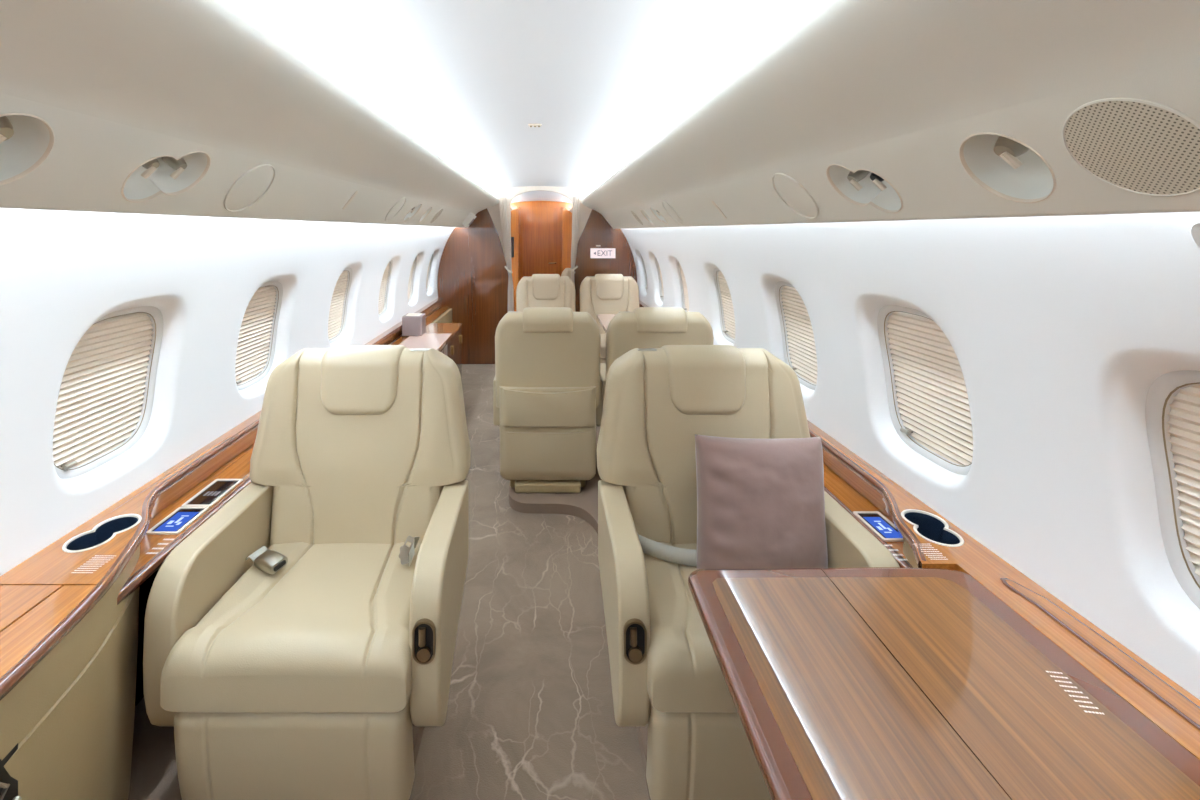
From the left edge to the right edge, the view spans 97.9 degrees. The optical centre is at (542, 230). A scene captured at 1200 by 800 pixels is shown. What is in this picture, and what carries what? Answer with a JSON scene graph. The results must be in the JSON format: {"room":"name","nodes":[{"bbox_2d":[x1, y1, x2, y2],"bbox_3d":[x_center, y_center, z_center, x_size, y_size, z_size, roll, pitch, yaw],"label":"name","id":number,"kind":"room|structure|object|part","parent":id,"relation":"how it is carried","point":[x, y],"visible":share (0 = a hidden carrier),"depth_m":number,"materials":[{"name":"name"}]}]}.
{"room":"aircraft cabin","nodes":[
{"label":"aircraft cabin","id":0,"kind":"room"},
{"bbox_2d":[0,208,454,575],"bbox_3d":[-1.019,0.360,3.450,0.285,0.920,9.500,0,0,0],"label":"wall","id":1,"kind":"structure","parent":0,"point":[62,272],"depth_m":1.43,"materials":[{"name":"white plastic"}]},
{"bbox_2d":[0,113,54,185],"bbox_3d":[-0.766,-0.118,0.725,0.106,0.117,0.132,0,0,0],"label":"outlet","id":2,"kind":"object","parent":1,"relation":"attached to","point":[26,140],"visible":0.93,"depth_m":0.78,"materials":[{"name":"beige plastic"}]},
{"bbox_2d":[53,306,162,478],"bbox_3d":[-1.166,0.408,1.370,0.148,0.434,0.370,0,0,0],"label":"window","id":3,"kind":"structure","parent":1,"relation":"in","point":[103,398],"depth_m":1.38,"materials":[{"name":"white plastic"},{"name":"cloth"}]},
{"bbox_3d":[-1.162,0.573,1.270,0.026,0.011,0.028,0,0,0],"label":"shade knob","id":4,"kind":"part","parent":3,"relation":"part of","materials":[{"name":"silver metal"}]},
{"bbox_2d":[121,151,210,202],"bbox_3d":[-0.766,-0.117,1.053,0.100,0.124,0.192,0,0,11],"label":"outlet","id":5,"kind":"object","parent":1,"relation":"attached to","point":[166,174],"visible":0.73,"depth_m":1.08,"materials":[{"name":"beige plastic"}]},
{"bbox_2d":[224,164,275,211],"bbox_3d":[-0.754,-0.110,1.341,0.101,0.124,0.156,0,0,0],"label":"disc","id":6,"kind":"object","parent":1,"relation":"attached to","point":[249,188],"visible":1,"depth_m":1.33,"materials":[{"name":"white plastic"}]},
{"bbox_2d":[0,0,512,227],"bbox_3d":[-0.685,-0.237,3.450,0.460,0.405,9.500,0,0,0],"label":"overhead panel","id":7,"kind":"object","parent":1,"relation":"attached to","point":[120,85],"depth_m":0.91,"materials":[{"name":"white plastic"}]},
{"bbox_2d":[235,281,282,389],"bbox_3d":[-1.166,0.408,2.070,0.148,0.434,0.370,0,0,0],"label":"window","id":8,"kind":"structure","parent":1,"relation":"in","point":[254,361],"depth_m":2.11,"materials":[{"name":"white plastic"},{"name":"cloth"}]},
{"bbox_2d":[328,267,352,343],"bbox_3d":[-1.166,0.408,2.880,0.148,0.434,0.370,0,0,0],"label":"window","id":9,"kind":"structure","parent":1,"relation":"in","point":[337,311],"depth_m":2.95,"materials":[{"name":"white"}]},
{"bbox_2d":[342,191,357,209],"bbox_3d":[-0.747,-0.119,2.016,0.059,0.072,0.024,0,0,0],"label":"flush slot","id":10,"kind":"object","parent":1,"relation":"attached to","point":[356,192],"visible":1,"depth_m":2.01,"materials":[{"name":"beige plastic"}]},
{"bbox_2d":[378,259,392,317],"bbox_3d":[-1.166,0.408,3.700,0.148,0.434,0.370,0,0,0],"label":"window","id":11,"kind":"structure","parent":1,"relation":"in","point":[383,296],"depth_m":3.80,"materials":[{"name":"white plastic"}]},
{"bbox_2d":[378,263,389,313],"bbox_3d":[-1.146,0.411,3.700,0.060,0.371,0.314,0,0,0],"label":"pleated shade","id":12,"kind":"object","parent":11,"relation":"attached to","point":[383,296],"depth_m":3.80,"materials":[{"name":"beige fabric"}]},
{"bbox_2d":[385,197,405,221],"bbox_3d":[-0.754,-0.110,2.660,0.101,0.124,0.156,0,0,0],"label":"disc","id":13,"kind":"object","parent":1,"relation":"attached to","point":[397,207],"visible":1,"depth_m":2.66,"materials":[{"name":"white plastic"}]},
{"bbox_2d":[403,203,421,221],"bbox_3d":[-0.769,-0.114,3.022,0.100,0.124,0.192,0,0,11],"label":"outlet","id":14,"kind":"object","parent":1,"relation":"attached to","point":[414,210],"visible":0.5,"depth_m":3.08,"materials":[{"name":"beige plastic"}]},
{"bbox_2d":[408,255,417,301],"bbox_3d":[-1.166,0.408,4.460,0.148,0.434,0.370,0,0,0],"label":"window","id":15,"kind":"structure","parent":1,"relation":"in","point":[413,269],"depth_m":4.59,"materials":[{"name":"white plastic"}]},
{"bbox_2d":[408,260,414,298],"bbox_3d":[-1.146,0.411,4.460,0.060,0.371,0.314,0,0,0],"label":"pleated shade","id":16,"kind":"object","parent":15,"relation":"attached to","point":[411,284],"depth_m":4.59,"materials":[{"name":"beige fabric"}]},
{"bbox_2d":[419,206,432,221],"bbox_3d":[-0.769,-0.115,3.360,0.106,0.117,0.132,0,0,0],"label":"outlet","id":17,"kind":"object","parent":1,"relation":"attached to","point":[428,211],"visible":0.5,"depth_m":3.41,"materials":[{"name":"beige plastic"}]},
{"bbox_2d":[426,253,433,292],"bbox_3d":[-1.166,0.408,5.130,0.148,0.434,0.370,0,0,0],"label":"window","id":18,"kind":"structure","parent":1,"relation":"in","point":[431,259],"depth_m":5.27,"materials":[{"name":"white plastic"}]},
{"bbox_2d":[426,259,430,288],"bbox_3d":[-1.146,0.411,5.130,0.060,0.371,0.314,0,0,0],"label":"pleated shade","id":19,"kind":"object","parent":18,"relation":"attached to","point":[429,267],"depth_m":5.27,"materials":[{"name":"beige fabric"}]},
{"bbox_2d":[430,208,442,223],"bbox_3d":[-0.757,-0.108,3.700,0.090,0.111,0.140,0,0,0],"label":"speaker","id":20,"kind":"object","parent":1,"relation":"attached to","point":[439,212],"visible":1,"depth_m":3.69},
{"bbox_2d":[434,309,451,322],"bbox_3d":[-0.965,1.107,3.440,0.020,0.585,4.040,0,0,0],"label":"baseboard","id":21,"kind":"structure","parent":1,"relation":"attached to","point":[446,317],"depth_m":5.15,"materials":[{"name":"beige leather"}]},
{"bbox_2d":[462,213,476,226],"bbox_3d":[-0.724,-0.107,5.100,0.130,0.144,0.140,0,0,0],"label":"lamp","id":22,"kind":"object","parent":1,"relation":"attached to","point":[470,218],"visible":1,"depth_m":5.03,"materials":[{"name":"white plastic"}]},
{"bbox_2d":[134,364,648,799],"bbox_3d":[-0.050,1.415,3.450,2.300,0.030,9.500,0,0,0],"label":"floor","id":23,"kind":"structure","parent":0,"point":[530,715],"depth_m":1.66,"materials":[{"name":"marble"}]},
{"bbox_2d":[128,710,423,799],"bbox_3d":[-0.728,1.375,0.381,0.785,0.050,3.361,0,0,0],"label":"trim","id":24,"kind":"structure","parent":23,"relation":"on","point":[154,775],"depth_m":1.32,"materials":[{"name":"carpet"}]},
{"bbox_2d":[0,298,449,799],"bbox_3d":[-0.965,1.024,2.078,0.300,0.651,6.756,0,0,0],"label":"console","id":25,"kind":"object","parent":24,"relation":"on","point":[69,612],"visible":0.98,"depth_m":1.06,"materials":[{"name":"brown wood"}]},
{"bbox_3d":[-1.010,0.711,-0.136,0.117,0.021,2.328,0,0,0],"label":"wall lid","id":26,"kind":"part","parent":25,"relation":"part of","materials":[{"name":"brown wood"}]},
{"bbox_3d":[-0.884,0.711,-0.136,0.129,0.021,2.328,0,0,0],"label":"aisle lid","id":27,"kind":"part","parent":25,"relation":"part of","materials":[{"name":"brown wood"}]},
{"bbox_3d":[-0.987,0.783,1.410,0.086,0.004,0.130,0,0,0],"label":"control panel","id":28,"kind":"part","parent":25,"relation":"part of","materials":[{"name":"beige"}]},
{"bbox_3d":[-0.987,0.784,1.410,0.070,0.002,0.114,0,0,0],"label":"screen glass","id":29,"kind":"part","parent":25,"relation":"part of","materials":[{"name":"blue glass"}]},
{"bbox_2d":[117,443,254,604],"bbox_3d":[-0.998,0.797,1.805,0.164,0.025,1.490,0,0,0],"label":"tray","id":30,"kind":"object","parent":25,"relation":"on","point":[179,517],"depth_m":1.45,"materials":[{"name":"brown"}]},
{"bbox_3d":[-0.987,0.783,1.559,0.086,0.004,0.162,0,0,0],"label":"control panel","id":31,"kind":"part","parent":25,"relation":"part of","materials":[{"name":"beige"}]},
{"bbox_3d":[-0.987,0.784,1.559,0.070,0.002,0.146,0,0,0],"label":"screen glass","id":32,"kind":"part","parent":25,"relation":"part of","materials":[{"name":"black glass"}]},
{"bbox_2d":[426,306,449,322],"bbox_3d":[-1.024,0.802,4.935,0.105,0.024,1.030,0,0,0],"label":"shelf","id":33,"kind":"object","parent":25,"relation":"attached to","point":[437,312],"depth_m":4.98,"materials":[{"name":"brown wood"}]},
{"bbox_2d":[143,345,470,799],"bbox_3d":[-0.565,0.859,1.438,0.670,0.981,0.616,0,0,0],"label":"seat","id":34,"kind":"object","parent":24,"relation":"on","point":[309,679],"visible":0.98,"depth_m":1.26,"materials":[{"name":"beige leather"}]},
{"bbox_3d":[-0.864,0.965,1.389,0.072,0.390,0.451,0,0,0],"label":"armrest","id":35,"kind":"part","parent":34,"relation":"part of","materials":[{"name":"beige leather"}]},
{"bbox_2d":[160,542,420,711],"bbox_3d":[-0.565,0.983,1.345,0.544,0.145,0.430,0,0,0],"label":"seat cushion","id":36,"kind":"object","parent":34,"relation":"on","point":[328,631],"depth_m":1.17,"materials":[{"name":"beige leather"}]},
{"bbox_2d":[246,536,419,573],"bbox_3d":[-0.582,0.877,1.430,0.464,0.078,0.102,0,0,-5],"label":"belt","id":37,"kind":"object","parent":34,"relation":"on","point":[269,561],"visible":1,"depth_m":1.41,"materials":[{"name":"silver metal"}]},
{"bbox_3d":[-0.565,0.669,1.635,0.668,0.582,0.194,0,0,0],"label":"backrest","id":38,"kind":"part","parent":34,"relation":"part of","materials":[{"name":"beige leather"}]},
{"bbox_3d":[-0.266,0.923,1.161,0.030,0.073,0.017,0,0,0],"label":"control lever","id":39,"kind":"part","parent":34,"relation":"part of","materials":[{"name":"brown metal"}]},
{"bbox_3d":[-0.266,0.965,1.389,0.072,0.390,0.451,0,0,0],"label":"armrest","id":40,"kind":"part","parent":34,"relation":"part of","materials":[{"name":"beige leather"}]},
{"bbox_2d":[391,323,461,380],"bbox_3d":[-0.860,1.087,3.590,0.370,0.623,1.620,0,0,0],"label":"credenza","id":41,"kind":"object","parent":23,"relation":"on","point":[446,338],"visible":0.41,"depth_m":3.90,"materials":[{"name":"brown wood"}]},
{"bbox_2d":[402,313,425,335],"bbox_3d":[-0.968,0.701,3.902,0.145,0.150,0.145,0,0,0],"label":"tissue box","id":42,"kind":"object","parent":41,"relation":"on","point":[413,324],"visible":1,"depth_m":3.83,"materials":[{"name":"grey"}]},
{"bbox_3d":[-0.692,1.074,3.788,0.011,0.532,0.395,0,0,0],"label":"door","id":43,"kind":"part","parent":41,"relation":"part of","materials":[{"name":"brown wood"}]},
{"bbox_3d":[-0.692,1.074,4.188,0.011,0.532,0.395,0,0,0],"label":"door","id":44,"kind":"part","parent":41,"relation":"part of","materials":[{"name":"brown wood"}]},
{"bbox_2d":[511,209,520,310],"bbox_3d":[-0.588,0.549,7.485,0.506,1.699,0.830,0,0,0],"label":"closet","id":45,"kind":"object","parent":23,"relation":"on","point":[515,213],"visible":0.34,"depth_m":7.10,"materials":[{"name":"brown wood"}]},
{"bbox_2d":[511,237,513,256],"bbox_3d":[-0.427,0.220,7.085,0.065,0.280,0.029,0,0,0],"label":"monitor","id":46,"kind":"object","parent":45,"relation":"on","point":[512,238],"depth_m":7.07,"materials":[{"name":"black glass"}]},
{"bbox_2d":[560,209,571,275],"bbox_3d":[0.491,0.549,7.500,0.459,1.699,0.800,0,0,0],"label":"closet","id":47,"kind":"object","parent":23,"relation":"on","point":[565,214],"visible":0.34,"depth_m":7.10,"materials":[{"name":"brown wood"}]},
{"bbox_2d":[561,268,570,277],"bbox_3d":[0.500,0.922,6.396,0.578,0.951,0.611,0,0,0],"label":"seat","id":48,"kind":"object","parent":23,"relation":"on","point":[567,271],"visible":0.04,"depth_m":6.56,"materials":[{"name":"beige leather"}]},
{"bbox_2d":[509,426,650,799],"bbox_3d":[0.425,1.375,2.070,1.210,0.050,6.740,0,0,0],"label":"platform","id":49,"kind":"object","parent":23,"relation":"on","point":[584,504],"depth_m":2.58,"materials":[{"name":"brown marble"}]},
{"bbox_2d":[516,274,574,311],"bbox_3d":[0.027,0.874,4.596,0.578,0.951,0.611,0,0,0],"label":"seat","id":50,"kind":"object","parent":49,"relation":"on","point":[536,290],"visible":0.36,"depth_m":4.74,"materials":[{"name":"beige leather"}]},
{"bbox_2d":[493,307,601,492],"bbox_3d":[0.025,0.874,2.932,0.578,0.951,0.616,0,0,0],"label":"seat","id":51,"kind":"object","parent":49,"relation":"on","point":[547,382],"visible":1,"depth_m":2.65,"materials":[{"name":"beige leather"}]},
{"bbox_3d":[-0.234,0.985,2.981,0.060,0.390,0.451,0,0,0],"label":"armrest","id":52,"kind":"part","parent":51,"relation":"part of","materials":[{"name":"beige leather"}]},
{"bbox_3d":[0.025,1.045,2.699,0.497,0.490,0.102,0,0,0],"label":"panel","id":53,"kind":"part","parent":51,"relation":"part of","materials":[{"name":"beige leather"}]},
{"bbox_3d":[0.025,0.696,2.738,0.548,0.548,0.190,0,0,0],"label":"backrest","id":54,"kind":"part","parent":51,"relation":"part of","materials":[{"name":"beige leather"}]},
{"bbox_3d":[0.284,0.985,2.981,0.060,0.390,0.451,0,0,0],"label":"armrest","id":55,"kind":"part","parent":51,"relation":"part of","materials":[{"name":"beige leather"}]},
{"bbox_2d":[597,314,615,332],"bbox_3d":[0.665,1.010,3.780,0.470,0.677,0.840,0,0,0],"label":"conference table","id":56,"kind":"object","parent":49,"relation":"on","point":[604,320],"visible":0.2,"depth_m":3.95,"materials":[{"name":"beige"}]},
{"bbox_2d":[580,274,638,362],"bbox_3d":[0.612,0.874,4.596,0.578,0.951,0.611,0,0,0],"label":"seat","id":57,"kind":"object","parent":49,"relation":"on","point":[599,293],"visible":0.44,"depth_m":4.74,"materials":[{"name":"beige leather"}]},
{"bbox_2d":[600,334,605,357],"bbox_3d":[0.612,0.984,4.505,0.476,0.143,0.430,0,0,0],"label":"seat cushion","id":58,"kind":"object","parent":57,"relation":"on","point":[603,336],"depth_m":4.29,"materials":[{"name":"beige leather"}]},
{"bbox_3d":[0.612,0.696,4.792,0.544,0.548,0.190,0,0,0],"label":"backrest","id":59,"kind":"part","parent":57,"relation":"part of","materials":[{"name":"beige leather"}]},
{"bbox_2d":[596,307,713,426],"bbox_3d":[0.607,0.874,2.932,0.578,0.951,0.616,0,0,0],"label":"seat","id":60,"kind":"object","parent":49,"relation":"on","point":[645,327],"visible":0.19,"depth_m":2.65,"materials":[{"name":"beige leather"}]},
{"bbox_3d":[0.348,0.985,2.981,0.060,0.390,0.451,0,0,0],"label":"armrest","id":61,"kind":"part","parent":60,"relation":"part of","materials":[{"name":"beige leather"}]},
{"bbox_3d":[0.607,0.696,2.738,0.548,0.548,0.190,0,0,0],"label":"backrest","id":62,"kind":"part","parent":60,"relation":"part of","materials":[{"name":"beige leather"}]},
{"bbox_2d":[597,345,899,799],"bbox_3d":[0.505,0.859,1.438,0.670,0.981,0.616,0,0,0],"label":"seat","id":63,"kind":"object","parent":49,"relation":"on","point":[666,674],"visible":0.59,"depth_m":1.40,"materials":[{"name":"beige leather"}]},
{"bbox_3d":[0.206,0.965,1.389,0.072,0.390,0.451,0,0,0],"label":"armrest","id":64,"kind":"part","parent":63,"relation":"part of","materials":[{"name":"beige leather"}]},
{"bbox_3d":[0.206,0.923,1.161,0.030,0.073,0.017,0,0,0],"label":"control lever","id":65,"kind":"part","parent":63,"relation":"part of","materials":[{"name":"brown metal"}]},
{"bbox_2d":[637,532,696,566],"bbox_3d":[0.426,0.895,1.463,0.352,0.054,0.084,0,0,0],"label":"belt","id":66,"kind":"object","parent":63,"relation":"attached to","point":[687,557],"visible":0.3,"depth_m":1.44,"materials":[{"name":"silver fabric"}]},
{"bbox_2d":[643,542,736,711],"bbox_3d":[0.505,0.983,1.345,0.544,0.145,0.430,0,0,0],"label":"seat cushion","id":67,"kind":"object","parent":63,"relation":"on","point":[682,672],"depth_m":1.16,"materials":[{"name":"beige leather"}]},
{"bbox_3d":[0.505,0.669,1.635,0.668,0.582,0.194,0,0,0],"label":"backrest","id":68,"kind":"part","parent":63,"relation":"part of","materials":[{"name":"beige leather"}]},
{"bbox_2d":[695,434,827,568],"bbox_3d":[0.600,0.757,1.436,0.384,0.379,0.153,0,0,-5],"label":"pillow","id":69,"kind":"object","parent":63,"relation":"on","point":[761,502],"visible":0.9,"depth_m":1.38,"materials":[{"name":"brown fabric"}]},
{"bbox_3d":[0.804,0.965,1.389,0.072,0.390,0.451,0,0,0],"label":"armrest","id":70,"kind":"part","parent":63,"relation":"part of","materials":[{"name":"beige leather"}]},
{"bbox_2d":[639,300,1199,759],"bbox_3d":[0.884,1.022,2.088,0.222,0.653,6.736,0,0,0],"label":"console","id":71,"kind":"object","parent":49,"relation":"on","point":[915,534],"visible":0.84,"depth_m":1.06,"materials":[{"name":"brown wood"}]},
{"bbox_2d":[823,463,912,567],"bbox_3d":[0.902,0.797,1.805,0.116,0.025,1.490,0,0,0],"label":"armrest","id":72,"kind":"object","parent":71,"relation":"on","point":[869,513],"depth_m":1.45,"materials":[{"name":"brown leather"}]},
{"bbox_3d":[0.899,0.783,1.383,0.074,0.004,0.135,0,0,0],"label":"control panel","id":73,"kind":"part","parent":71,"relation":"part of","materials":[{"name":"beige"}]},
{"bbox_3d":[0.899,0.784,1.383,0.058,0.002,0.119,0,0,0],"label":"screen glass","id":74,"kind":"part","parent":71,"relation":"part of","materials":[{"name":"blue glass"}]},
{"bbox_2d":[688,567,1199,799],"bbox_3d":[0.579,0.732,0.473,0.581,0.065,1.246,0,0,0],"label":"folding table","id":75,"kind":"object","parent":71,"relation":"attached to","point":[873,683],"visible":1,"depth_m":0.78,"materials":[{"name":"brown wood"}]},
{"bbox_3d":[0.937,0.698,-0.113,0.050,0.003,2.315,0,0,0],"label":"table lid","id":76,"kind":"part","parent":71,"relation":"part of","materials":[{"name":"brown wood"}]},
{"bbox_3d":[0.937,0.696,-0.111,0.040,0.001,2.298,0,0,0],"label":"table lid","id":77,"kind":"part","parent":71,"relation":"part of","materials":[{"name":"brown wood"}]},
{"bbox_2d":[223,0,827,202],"bbox_3d":[-0.035,-0.449,3.450,1.160,0.048,9.500,0,0,0],"label":"ceiling","id":78,"kind":"structure","parent":0,"point":[603,80],"depth_m":1.43,"materials":[{"name":"white plastic"}]},
{"bbox_2d":[528,124,541,126],"bbox_3d":[-0.035,-0.467,2.300,0.060,0.014,0.020,0,0,0],"label":"ceiling sensor","id":79,"kind":"object","parent":78,"relation":"attached to","point":[530,125],"visible":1,"depth_m":2.29,"materials":[{"name":"beige plastic"}]},
{"bbox_2d":[437,208,636,363],"bbox_3d":[-0.050,0.510,5.475,2.220,1.780,0.030,0,0,0],"label":"wall","id":80,"kind":"structure","parent":0,"point":[472,280],"depth_m":5.46,"materials":[{"name":"brown wood"}]},
{"bbox_2d":[499,196,513,310],"bbox_3d":[-0.380,0.510,5.421,0.170,1.740,0.046,0,0,0],"label":"curtain","id":81,"kind":"object","parent":80,"relation":"hanging from","point":[502,200],"visible":0.7,"depth_m":5.43,"materials":[{"name":"beige fabric"}]},
{"bbox_2d":[487,186,592,274],"bbox_3d":[-0.050,0.450,5.521,2.180,1.900,0.058,0,0,0],"label":"trim","id":82,"kind":"structure","parent":80,"relation":"attached to","point":[510,193],"depth_m":5.49,"materials":[{"name":"beige plastic"}]},
{"bbox_2d":[570,196,579,285],"bbox_3d":[0.328,0.510,5.421,0.125,1.740,0.045,0,0,0],"label":"curtain","id":83,"kind":"object","parent":80,"relation":"hanging from","point":[576,200],"visible":0.54,"depth_m":5.43,"materials":[{"name":"beige fabric"}]},
{"bbox_2d":[590,248,614,257],"bbox_3d":[0.628,0.233,5.447,0.260,0.104,0.022,0,0,0],"label":"exit sign","id":84,"kind":"object","parent":80,"relation":"attached to","point":[594,252],"visible":1,"depth_m":5.44,"materials":[{"name":"white plastic"}]},
{"bbox_2d":[511,201,571,210],"bbox_3d":[-0.050,0.425,8.205,2.300,1.950,0.050,0,0,0],"label":"wall","id":85,"kind":"structure","parent":0,"point":[527,204],"depth_m":8.18,"materials":[{"name":"brown wood"}]},
{"bbox_2d":[521,207,560,278],"bbox_3d":[-0.035,0.505,8.130,0.620,1.770,0.097,0,0,0],"label":"door","id":86,"kind":"structure","parent":85,"relation":"in","point":[540,226],"depth_m":8.14,"materials":[{"name":"brown wood"}]},
{"bbox_2d":[621,212,1199,699],"bbox_3d":[0.899,0.360,3.450,0.285,0.920,9.500,0,0,0],"label":"wall","id":87,"kind":"structure","parent":0,"point":[1059,330],"depth_m":1.01,"materials":[{"name":"white plastic"}]},
{"bbox_2d":[640,253,646,291],"bbox_3d":[1.046,0.408,5.130,0.148,0.434,0.370,0,0,0],"label":"window","id":88,"kind":"structure","parent":87,"relation":"in","point":[644,269],"depth_m":5.28,"materials":[{"name":"white plastic"}]},
{"bbox_2d":[641,209,653,224],"bbox_3d":[0.692,-0.098,3.400,0.106,0.117,0.132,0,0,0],"label":"outlet","id":89,"kind":"object","parent":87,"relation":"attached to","point":[645,215],"visible":0.44,"depth_m":3.45,"materials":[{"name":"beige plastic"}]},
{"bbox_2d":[649,207,667,224],"bbox_3d":[0.692,-0.097,3.062,0.100,0.124,0.192,0,0,-12],"label":"outlet","id":90,"kind":"object","parent":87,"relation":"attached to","point":[658,215],"visible":0.55,"depth_m":3.13,"materials":[{"name":"beige plastic"}]},
{"bbox_2d":[654,255,663,301],"bbox_3d":[1.046,0.408,4.460,0.148,0.434,0.370,0,0,0],"label":"window","id":91,"kind":"structure","parent":87,"relation":"in","point":[661,290],"depth_m":4.60,"materials":[{"name":"white plastic"}]},
{"bbox_2d":[657,261,663,297],"bbox_3d":[1.026,0.411,4.460,0.060,0.371,0.314,0,0,0],"label":"pleated shade","id":92,"kind":"object","parent":91,"relation":"attached to","point":[661,290],"depth_m":4.60,"materials":[{"name":"beige fabric"}]},
{"bbox_2d":[662,201,682,224],"bbox_3d":[0.676,-0.094,2.720,0.101,0.124,0.156,0,0,0],"label":"disc","id":93,"kind":"object","parent":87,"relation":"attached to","point":[668,208],"visible":1,"depth_m":2.71,"materials":[{"name":"white plastic"}]},
{"bbox_2d":[676,259,688,311],"bbox_3d":[1.046,0.408,3.720,0.148,0.434,0.370,0,0,0],"label":"window","id":94,"kind":"structure","parent":87,"relation":"in","point":[683,286],"depth_m":3.84,"materials":[{"name":"white plastic"}]},
{"bbox_2d":[711,201,726,218],"bbox_3d":[0.686,-0.083,2.026,0.059,0.072,0.024,0,0,0],"label":"flush slot","id":95,"kind":"object","parent":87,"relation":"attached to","point":[713,202],"visible":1,"depth_m":2.02,"materials":[{"name":"beige plastic"}]},
{"bbox_2d":[713,268,735,343],"bbox_3d":[1.046,0.408,2.870,0.148,0.434,0.370,0,0,0],"label":"window","id":96,"kind":"structure","parent":87,"relation":"in","point":[724,296],"depth_m":2.96,"materials":[{"name":"white"}]},
{"bbox_2d":[772,173,818,218],"bbox_3d":[0.676,-0.094,1.399,0.101,0.124,0.156,0,0,0],"label":"disc","id":97,"kind":"object","parent":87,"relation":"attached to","point":[791,192],"visible":1,"depth_m":1.39,"materials":[{"name":"white plastic"}]},
{"bbox_2d":[775,281,816,389],"bbox_3d":[1.046,0.408,2.070,0.148,0.434,0.370,0,0,0],"label":"window","id":98,"kind":"structure","parent":87,"relation":"in","point":[802,355],"depth_m":2.12,"materials":[{"name":"white"}]},
{"bbox_2d":[826,164,902,212],"bbox_3d":[0.691,-0.098,1.111,0.100,0.124,0.192,0,0,-12],"label":"outlet","id":99,"kind":"object","parent":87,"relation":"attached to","point":[862,187],"visible":0.7,"depth_m":1.14,"materials":[{"name":"beige plastic"}]},
{"bbox_2d":[569,0,1199,228],"bbox_3d":[0.597,-0.231,3.450,0.395,0.418,9.500,0,0,0],"label":"ceiling panel","id":100,"kind":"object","parent":87,"relation":"attached to","point":[891,89],"depth_m":0.78,"materials":[{"name":"white plastic"}]},
{"bbox_2d":[631,210,642,224],"bbox_3d":[0.677,-0.095,3.740,0.090,0.111,0.140,0,0,0],"label":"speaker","id":101,"kind":"object","parent":100,"relation":"attached to","point":[637,218],"visible":1,"depth_m":3.73},
{"bbox_2d":[877,305,972,474],"bbox_3d":[1.046,0.408,1.390,0.148,0.434,0.370,0,0,0],"label":"window","id":102,"kind":"structure","parent":87,"relation":"in","point":[934,421],"depth_m":1.41,"materials":[{"name":"white"}]},
{"bbox_3d":[1.042,0.573,1.485,0.026,0.011,0.028,0,0,0],"label":"shade knob","id":103,"kind":"part","parent":102,"relation":"part of","materials":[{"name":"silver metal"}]},
{"bbox_2d":[959,132,1055,202],"bbox_3d":[0.691,-0.099,0.766,0.106,0.117,0.132,0,0,0],"label":"reading light","id":104,"kind":"object","parent":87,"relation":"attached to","point":[1008,168],"visible":0.7,"depth_m":0.80,"materials":[{"name":"beige plastic"}]},
{"bbox_2d":[1062,98,1199,196],"bbox_3d":[0.677,-0.095,0.595,0.090,0.111,0.140,0,0,0],"label":"speaker","id":105,"kind":"object","parent":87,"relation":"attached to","point":[1138,146],"visible":1,"depth_m":0.59},
{"bbox_2d":[1145,370,1199,608],"bbox_3d":[1.046,0.408,0.700,0.148,0.434,0.370,0,0,0],"label":"window","id":106,"kind":"structure","parent":87,"relation":"in","point":[1172,405],"depth_m":0.84,"materials":[{"name":"white"}]},
{"bbox_2d":[1167,384,1199,576],"bbox_3d":[1.026,0.411,0.700,0.060,0.371,0.314,0,0,0],"label":"pleated shade","id":107,"kind":"object","parent":106,"relation":"attached to","point":[1183,400],"depth_m":0.84,"materials":[{"name":"beige fabric"}]},
{"bbox_2d":[1190,222,1199,247],"bbox_3d":[0.824,0.012,0.545,0.064,0.048,0.200,0,0,0],"label":"wall lamp","id":108,"kind":"object","parent":87,"relation":"attached to","point":[1195,228],"visible":1,"depth_m":0.64,"materials":[{"name":"white plastic"}]}
]}

